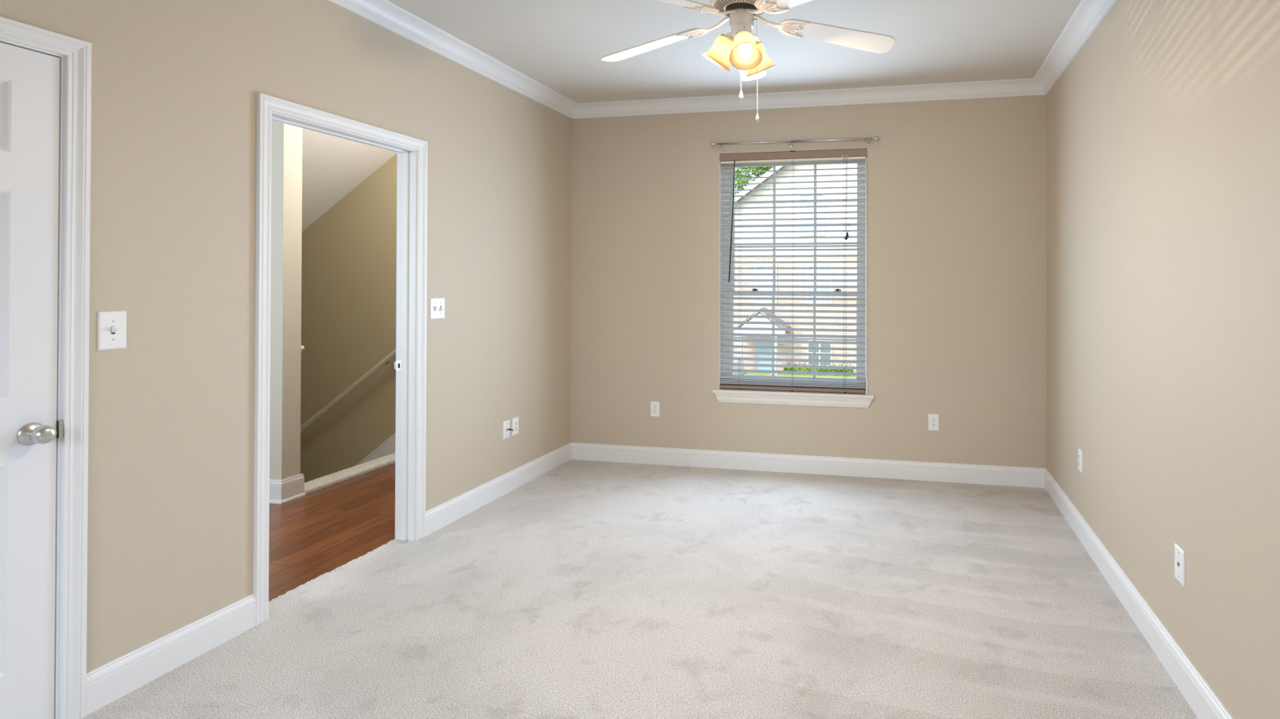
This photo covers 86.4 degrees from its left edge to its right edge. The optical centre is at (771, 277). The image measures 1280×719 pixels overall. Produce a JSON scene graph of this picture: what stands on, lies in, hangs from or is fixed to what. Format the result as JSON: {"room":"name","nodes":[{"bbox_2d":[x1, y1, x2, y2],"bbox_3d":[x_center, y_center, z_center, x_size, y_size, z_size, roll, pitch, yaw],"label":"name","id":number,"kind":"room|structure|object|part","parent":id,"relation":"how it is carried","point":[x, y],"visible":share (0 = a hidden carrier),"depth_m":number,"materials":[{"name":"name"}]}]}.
{"room":"empty bedroom","nodes":[
{"label":"empty bedroom","id":0,"kind":"room"},
{"bbox_2d":[0,0,572,672],"bbox_3d":[-2.208,0.020,2.266,0.118,2.730,6.260,0,0,12],"label":"wall","id":1,"kind":"structure","parent":0,"point":[175,84],"depth_m":2.56,"materials":[{"name":"beige paint"}]},
{"bbox_2d":[0,38,64,718],"bbox_3d":[-2.293,0.346,1.685,0.184,2.096,0.802,0,0,12],"label":"door","id":2,"kind":"structure","parent":1,"relation":"in","point":[32,79],"depth_m":1.99,"materials":[{"name":"white paint"}]},
{"bbox_3d":[-2.194,0.466,1.989,0.026,0.067,0.067,0,0,12],"label":"knob","id":3,"kind":"part","parent":2,"relation":"part of","materials":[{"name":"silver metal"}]},
{"bbox_3d":[-2.192,0.466,2.054,0.018,0.058,0.007,0,0,-8],"label":"strike plate","id":4,"kind":"part","parent":2,"relation":"part of","materials":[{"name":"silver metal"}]},
{"bbox_2d":[0,16,91,718],"bbox_3d":[-2.259,0.321,1.678,0.018,2.141,0.896,0,0,12],"label":"trim","id":5,"kind":"structure","parent":1,"relation":"attached to","point":[77,52],"depth_m":2.08,"materials":[{"name":"white paint"}]},
{"bbox_2d":[97,311,126,350],"bbox_3d":[-2.153,0.172,2.188,0.022,0.124,0.079,0,0,12],"label":"light switch","id":6,"kind":"object","parent":1,"relation":"attached to","point":[112,326],"visible":1,"depth_m":2.18,"materials":[{"name":"white plastic"}]},
{"bbox_2d":[85,593,256,715],"bbox_3d":[-2.117,1.329,2.387,0.016,0.139,0.563,0,0,12],"label":"baseboard","id":7,"kind":"structure","parent":1,"relation":"attached to","point":[110,682],"depth_m":2.34,"materials":[{"name":"white paint"}]},
{"bbox_2d":[253,92,427,626],"bbox_3d":[-1.962,0.331,3.135,0.018,2.140,0.953,0,0,12],"label":"trim","id":8,"kind":"structure","parent":1,"relation":"attached to","point":[266,104],"depth_m":2.71,"materials":[{"name":"white paint"}]},
{"bbox_2d":[271,111,417,541],"bbox_3d":[-2.033,0.355,3.150,0.128,2.096,0.861,0,0,12],"label":"door jamb","id":9,"kind":"object","parent":1,"relation":"in","point":[406,157],"depth_m":3.54,"materials":[{"name":"white paint"}]},
{"bbox_3d":[-1.993,0.469,3.561,0.043,0.058,0.004,0,0,12],"label":"strike plate","id":10,"kind":"part","parent":9,"relation":"part of","materials":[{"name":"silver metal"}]},
{"bbox_2d":[429,297,444,319],"bbox_3d":[-1.844,0.170,3.704,0.022,0.115,0.116,0,0,12],"label":"light switch","id":11,"kind":"object","parent":1,"relation":"attached to","point":[437,308],"visible":1,"depth_m":3.70,"materials":[{"name":"white plastic"}]},
{"bbox_2d":[328,0,577,119],"bbox_3d":[-2.101,-1.300,2.232,0.102,0.090,6.020,0,0,12],"label":"trim","id":12,"kind":"structure","parent":1,"relation":"attached to","point":[386,14],"depth_m":3.76,"materials":[{"name":"white paint"}]},
{"bbox_2d":[425,442,571,536],"bbox_3d":[-1.710,1.341,4.386,0.016,0.139,1.611,0,0,12],"label":"baseboard","id":13,"kind":"structure","parent":1,"relation":"attached to","point":[439,517],"depth_m":4.17,"materials":[{"name":"white paint"}]},
{"bbox_2d":[502,419,513,439],"bbox_3d":[-1.701,0.987,4.341,0.049,0.114,0.070,0,0,12],"label":"plate","id":14,"kind":"object","parent":1,"relation":"attached to","point":[506,424],"visible":1,"depth_m":4.34,"materials":[{"name":"white plastic"}]},
{"bbox_3d":[-1.722,0.987,4.345,0.006,0.114,0.070,0,0,12],"label":"plate","id":15,"kind":"part","parent":14,"relation":"part of","materials":[{"name":"white plastic"}]},
{"bbox_2d":[511,417,518,435],"bbox_3d":[-1.701,0.988,4.444,0.008,0.114,0.070,0,0,12],"label":"wall outlet","id":16,"kind":"object","parent":1,"relation":"attached to","point":[515,420],"visible":1,"depth_m":4.43,"materials":[{"name":"white plastic"}]},
{"bbox_2d":[269,120,302,479],"bbox_3d":[-4.973,1.442,4.634,3.921,5.900,0.131,0,0,12],"label":"wall","id":17,"kind":"structure","parent":0,"point":[286,139],"depth_m":4.21,"materials":[{"name":"beige paint"}]},
{"bbox_2d":[269,473,306,504],"bbox_3d":[-4.176,1.336,4.465,2.349,0.139,0.174,0,0,12],"label":"baseboard","id":18,"kind":"structure","parent":17,"relation":"attached to","point":[281,491],"depth_m":4.20,"materials":[{"name":"white paint"}]},
{"bbox_3d":[-4.191,1.396,4.394,2.349,0.018,0.028,0,0,12],"label":"shoe moulding","id":19,"kind":"part","parent":18,"relation":"part of","materials":[{"name":"white paint"}]},
{"bbox_3d":[-3.039,1.398,4.233,0.028,0.018,0.174,0,0,12],"label":"shoe moulding","id":20,"kind":"part","parent":18,"relation":"part of","materials":[{"name":"white paint"}]},
{"bbox_2d":[300,153,396,482],"bbox_3d":[-4.176,1.450,5.638,5.082,5.900,0.100,0,0,12],"label":"wall","id":21,"kind":"structure","parent":0,"point":[348,262],"depth_m":5.44,"materials":[{"name":"beige paint"}]},
{"bbox_2d":[300,349,395,433],"bbox_3d":[-3.990,1.355,5.502,2.488,1.834,0.094,0,0,12],"label":"handrail","id":22,"kind":"object","parent":21,"relation":"attached to","point":[389,357],"visible":0.23,"depth_m":5.34,"materials":[{"name":"beige paint"}]},
{"bbox_2d":[302,128,397,231],"bbox_3d":[-4.562,0.055,3.735,5.082,3.013,3.800,0,0,12],"label":"ceiling","id":23,"kind":"structure","parent":0,"point":[332,166],"depth_m":5.14,"materials":[{"name":"white paint"}]},
{"bbox_2d":[81,459,1198,718],"bbox_3d":[-2.224,1.435,2.215,7.075,0.100,6.070,0,0,12],"label":"floor","id":24,"kind":"structure","parent":0,"point":[586,589],"depth_m":2.78,"materials":[{"name":"beige carpet"}]},
{"bbox_2d":[304,432,395,493],"bbox_3d":[-4.641,2.617,5.150,3.842,3.290,1.024,0,0,12],"label":"staircase","id":25,"kind":"structure","parent":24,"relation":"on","point":[383,455],"depth_m":4.87,"materials":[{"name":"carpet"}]},
{"bbox_2d":[388,0,1081,102],"bbox_3d":[-0.448,-1.393,1.896,3.475,0.100,6.220,0,0,12],"label":"ceiling","id":26,"kind":"structure","parent":0,"point":[561,45],"depth_m":3.76,"materials":[{"name":"grey paint"}]},
{"bbox_2d":[600,0,895,121],"bbox_3d":[-0.133,-0.977,2.708,1.243,0.721,1.236,0,0,12],"label":"ceiling fan","id":27,"kind":"object","parent":26,"relation":"hanging from","point":[740,46],"visible":1,"depth_m":2.69,"materials":[{"name":"white wood"}]},
{"bbox_3d":[-0.506,-0.982,2.824,0.465,0.094,0.130,0,0,21],"label":"blade","id":28,"kind":"part","parent":27,"relation":"part of","materials":[{"name":"white wood"}]},
{"bbox_3d":[-0.382,-0.987,2.351,0.130,0.092,0.465,0,0,39],"label":"blade","id":29,"kind":"part","parent":27,"relation":"part of","materials":[{"name":"white wood"}]},
{"bbox_3d":[-0.209,-0.910,2.703,0.139,0.141,0.128,0,0,12],"label":"lamp shade","id":30,"kind":"part","parent":27,"relation":"part of","materials":[{"name":"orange glass"}]},
{"bbox_2d":[720,31,733,39],"bbox_3d":[-0.185,-0.933,2.692,0.100,0.116,0.076,0,0,12],"label":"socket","id":31,"kind":"object","parent":27,"relation":"attached to","point":[729,36],"depth_m":2.66,"materials":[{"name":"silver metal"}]},
{"bbox_2d":[735,27,754,57],"bbox_3d":[-0.105,-0.920,2.605,0.074,0.134,0.095,0,0,12],"label":"bulb","id":32,"kind":"object","parent":27,"relation":"attached to","point":[742,34],"depth_m":2.57,"materials":[{"name":"white glass"}]},
{"bbox_3d":[-0.094,-0.888,2.579,0.126,0.141,0.138,0,0,12],"label":"lamp shade","id":33,"kind":"part","parent":27,"relation":"part of","materials":[{"name":"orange glass"}]},
{"bbox_3d":[-0.098,-1.010,3.092,0.130,0.063,0.469,0,0,3],"label":"blade","id":34,"kind":"part","parent":27,"relation":"part of","materials":[{"name":"white"}]},
{"bbox_3d":[-0.056,-0.836,2.639,0.006,0.376,0.003,0,0,12],"label":"pull chain","id":35,"kind":"part","parent":27,"relation":"part of","materials":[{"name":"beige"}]},
{"bbox_3d":[-0.045,-0.894,2.739,0.128,0.141,0.135,0,0,12],"label":"lamp shade","id":36,"kind":"part","parent":27,"relation":"part of","materials":[{"name":"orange glass"}]},
{"bbox_3d":[0.104,-0.994,2.322,0.130,0.083,0.467,0,0,-32],"label":"blade","id":37,"kind":"part","parent":27,"relation":"part of","materials":[{"name":"white wood"}]},
{"bbox_3d":[0.287,-1.005,2.776,0.468,0.069,0.130,0,0,-14],"label":"blade","id":38,"kind":"part","parent":27,"relation":"part of","materials":[{"name":"white wood"}]},
{"bbox_2d":[570,94,1046,468],"bbox_3d":[0.165,0.041,4.916,3.475,2.730,0.160,0,0,12],"label":"wall","id":39,"kind":"structure","parent":0,"point":[957,291],"depth_m":4.72,"materials":[{"name":"beige paint"}]},
{"bbox_2d":[650,401,659,417],"bbox_3d":[-0.877,0.991,5.036,0.070,0.114,0.008,0,0,12],"label":"wall outlet","id":40,"kind":"object","parent":39,"relation":"attached to","point":[655,406],"visible":1,"depth_m":5.03,"materials":[{"name":"white plastic"}]},
{"bbox_2d":[712,147,874,408],"bbox_3d":[0.164,-0.002,4.894,1.176,1.844,0.184,0,0,12],"label":"window","id":41,"kind":"structure","parent":39,"relation":"in","point":[818,398],"depth_m":4.90,"materials":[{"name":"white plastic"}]},
{"bbox_2d":[719,148,866,393],"bbox_3d":[0.150,-0.049,4.855,1.084,1.744,0.087,0,0,12],"label":"window blind","id":42,"kind":"object","parent":41,"relation":"attached to","point":[747,381],"visible":0.97,"depth_m":4.85,"materials":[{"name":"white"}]},
{"bbox_3d":[-0.230,-0.030,4.946,0.002,1.670,0.060,0,0,12],"label":"ladder cord","id":43,"kind":"part","parent":42,"relation":"part of","materials":[{"name":"white fabric"}]},
{"bbox_3d":[0.147,0.804,4.861,1.064,0.022,0.051,0,0,12],"label":"rail","id":44,"kind":"part","parent":42,"relation":"part of","materials":[{"name":"brown"}]},
{"bbox_3d":[0.159,-0.029,4.867,0.002,1.670,0.060,0,0,12],"label":"ladder cord","id":45,"kind":"part","parent":42,"relation":"part of","materials":[{"name":"grey fabric"}]},
{"bbox_3d":[0.535,-0.029,4.790,0.002,1.670,0.060,0,0,12],"label":"ladder cord","id":46,"kind":"part","parent":42,"relation":"part of","materials":[{"name":"grey fabric"}]},
{"bbox_3d":[0.536,-0.039,4.746,0.049,1.650,0.009,0,0,16],"label":"lift cord","id":47,"kind":"part","parent":42,"relation":"part of","materials":[{"name":"grey fabric"}]},
{"bbox_3d":[0.155,0.838,4.857,1.176,0.023,0.118,0,0,12],"label":"sill","id":48,"kind":"part","parent":41,"relation":"part of","materials":[{"name":"white paint"}]},
{"bbox_3d":[0.167,0.443,4.932,0.984,0.690,0.030,0,0,12],"label":"sash","id":49,"kind":"part","parent":41,"relation":"part of","materials":[{"name":"white plastic"}]},
{"bbox_3d":[0.174,-0.370,4.965,0.984,1.008,0.030,0,0,12],"label":"sash","id":50,"kind":"part","parent":41,"relation":"part of","materials":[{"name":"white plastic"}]},
{"bbox_2d":[711,136,879,149],"bbox_3d":[0.159,-0.971,4.808,1.221,0.058,0.066,0,0,12],"label":"curtain rod","id":51,"kind":"object","parent":39,"relation":"attached to","point":[876,138],"visible":1,"depth_m":4.77,"materials":[{"name":"grey metal"}]},
{"bbox_3d":[0.155,-0.979,4.791,1.133,0.023,0.017,0,0,12],"label":"rod","id":52,"kind":"part","parent":51,"relation":"part of","materials":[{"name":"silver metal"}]},
{"bbox_2d":[570,442,1045,488],"bbox_3d":[0.145,1.348,4.822,3.475,0.139,0.016,0,0,12],"label":"baseboard","id":53,"kind":"structure","parent":39,"relation":"attached to","point":[783,463],"depth_m":4.78,"materials":[{"name":"white paint"}]},
{"bbox_2d":[572,78,1044,119],"bbox_3d":[0.142,-1.280,4.795,3.475,0.090,0.102,0,0,12],"label":"trim","id":54,"kind":"structure","parent":39,"relation":"attached to","point":[1021,86],"depth_m":4.76,"materials":[{"name":"white paint"}]},
{"bbox_2d":[928,413,938,431],"bbox_3d":[1.126,1.003,4.628,0.070,0.114,0.008,0,0,12],"label":"wall outlet","id":55,"kind":"object","parent":39,"relation":"attached to","point":[933,419],"visible":1,"depth_m":4.63,"materials":[{"name":"white plastic"}]},
{"bbox_2d":[1046,0,1279,718],"bbox_3d":[1.316,0.024,1.559,0.120,2.730,6.280,0,0,12],"label":"wall","id":56,"kind":"structure","parent":0,"point":[1163,128],"depth_m":2.31,"materials":[{"name":"beige paint"}]},
{"bbox_2d":[1033,0,1116,94],"bbox_3d":[1.204,-1.296,1.559,0.102,0.090,6.020,0,0,12],"label":"trim","id":57,"kind":"structure","parent":56,"relation":"attached to","point":[1088,15],"depth_m":3.60,"materials":[{"name":"white paint"}]},
{"bbox_2d":[1078,448,1082,472],"bbox_3d":[1.665,0.986,3.602,0.008,0.114,0.070,0,0,12],"label":"wall outlet","id":58,"kind":"object","parent":56,"relation":"attached to","point":[1080,452],"visible":1,"depth_m":3.59,"materials":[{"name":"white plastic"}]},
{"bbox_2d":[1044,468,1233,718],"bbox_3d":[1.240,1.332,1.535,0.016,0.139,6.020,0,0,12],"label":"baseboard","id":59,"kind":"structure","parent":56,"relation":"attached to","point":[1197,692],"depth_m":2.57,"materials":[{"name":"white paint"}]},
{"bbox_2d":[1174,543,1185,586],"bbox_3d":[1.398,0.983,2.288,0.007,0.117,0.078,0,0,12],"label":"plate","id":60,"kind":"object","parent":56,"relation":"attached to","point":[1180,554],"visible":1,"depth_m":2.28,"materials":[{"name":"white plastic"}]},
{"label":"outside","id":61,"kind":"structure","parent":0,"visible":0},
{"bbox_3d":[-4.131,4.467,28.624,4.600,0.030,8.500,0,0,12],"label":"driveway","id":62,"kind":"object","parent":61,"visible":0},
{"bbox_2d":[733,360,744,375],"bbox_3d":[-3.542,3.743,28.559,4.540,1.420,1.820,0,0,12],"label":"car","id":63,"kind":"object","parent":62,"relation":"on","point":[735,361],"visible":0.02,"depth_m":28.02,"materials":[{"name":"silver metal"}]},
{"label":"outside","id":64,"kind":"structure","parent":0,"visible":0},
{"bbox_2d":[742,373,856,378],"bbox_3d":[6.962,4.764,47.013,120.000,0.300,85.030,0,0,12],"label":"ground","id":65,"kind":"structure","parent":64,"point":[746,374],"depth_m":30.71,"materials":[{"name":"green plant"}]},
{"bbox_2d":[734,166,773,194],"bbox_3d":[1.413,-3.578,50.900,12.281,16.416,11.614,0,0,-4],"label":"tree","id":66,"kind":"object","parent":65,"relation":"on","point":[757,168],"visible":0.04,"depth_m":49.88,"materials":[{"name":"green plant"}]},
{"bbox_2d":[733,163,857,374],"bbox_3d":[5.469,-1.994,35.638,18.200,13.077,11.000,0,0,12],"label":"house","id":67,"kind":"structure","parent":65,"relation":"on","point":[830,166],"depth_m":32.29,"materials":[{"name":"brick"}]},
{"bbox_3d":[-0.308,3.789,32.661,0.920,1.450,0.050,0,0,12],"label":"entry door","id":68,"kind":"part","parent":67,"relation":"part of","materials":[{"name":"blue"}]},
{"bbox_3d":[-0.265,0.294,32.677,0.950,1.700,0.025,0,0,12],"label":"pane","id":69,"kind":"part","parent":67,"relation":"part of","materials":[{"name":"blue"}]},
{"bbox_3d":[1.956,-3.058,32.215,1.080,1.850,0.025,0,0,12],"label":"pane","id":70,"kind":"part","parent":67,"relation":"part of","materials":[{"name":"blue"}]},
{"bbox_3d":[2.334,3.652,32.127,1.070,1.070,0.025,0,0,12],"label":"pane","id":71,"kind":"part","parent":67,"relation":"part of","materials":[{"name":"grey"}]},
{"bbox_3d":[2.342,0.297,32.146,1.070,1.700,0.025,0,0,12],"label":"pane","id":72,"kind":"part","parent":67,"relation":"part of","materials":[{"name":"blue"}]},
{"bbox_2d":[782,362,853,376],"bbox_3d":[2.245,4.197,31.381,3.302,0.749,1.772,0,0,12],"label":"hedge","id":73,"kind":"object","parent":65,"relation":"on","point":[805,363],"visible":0.49,"depth_m":31.09,"materials":[{"name":"green plant"}]}
]}

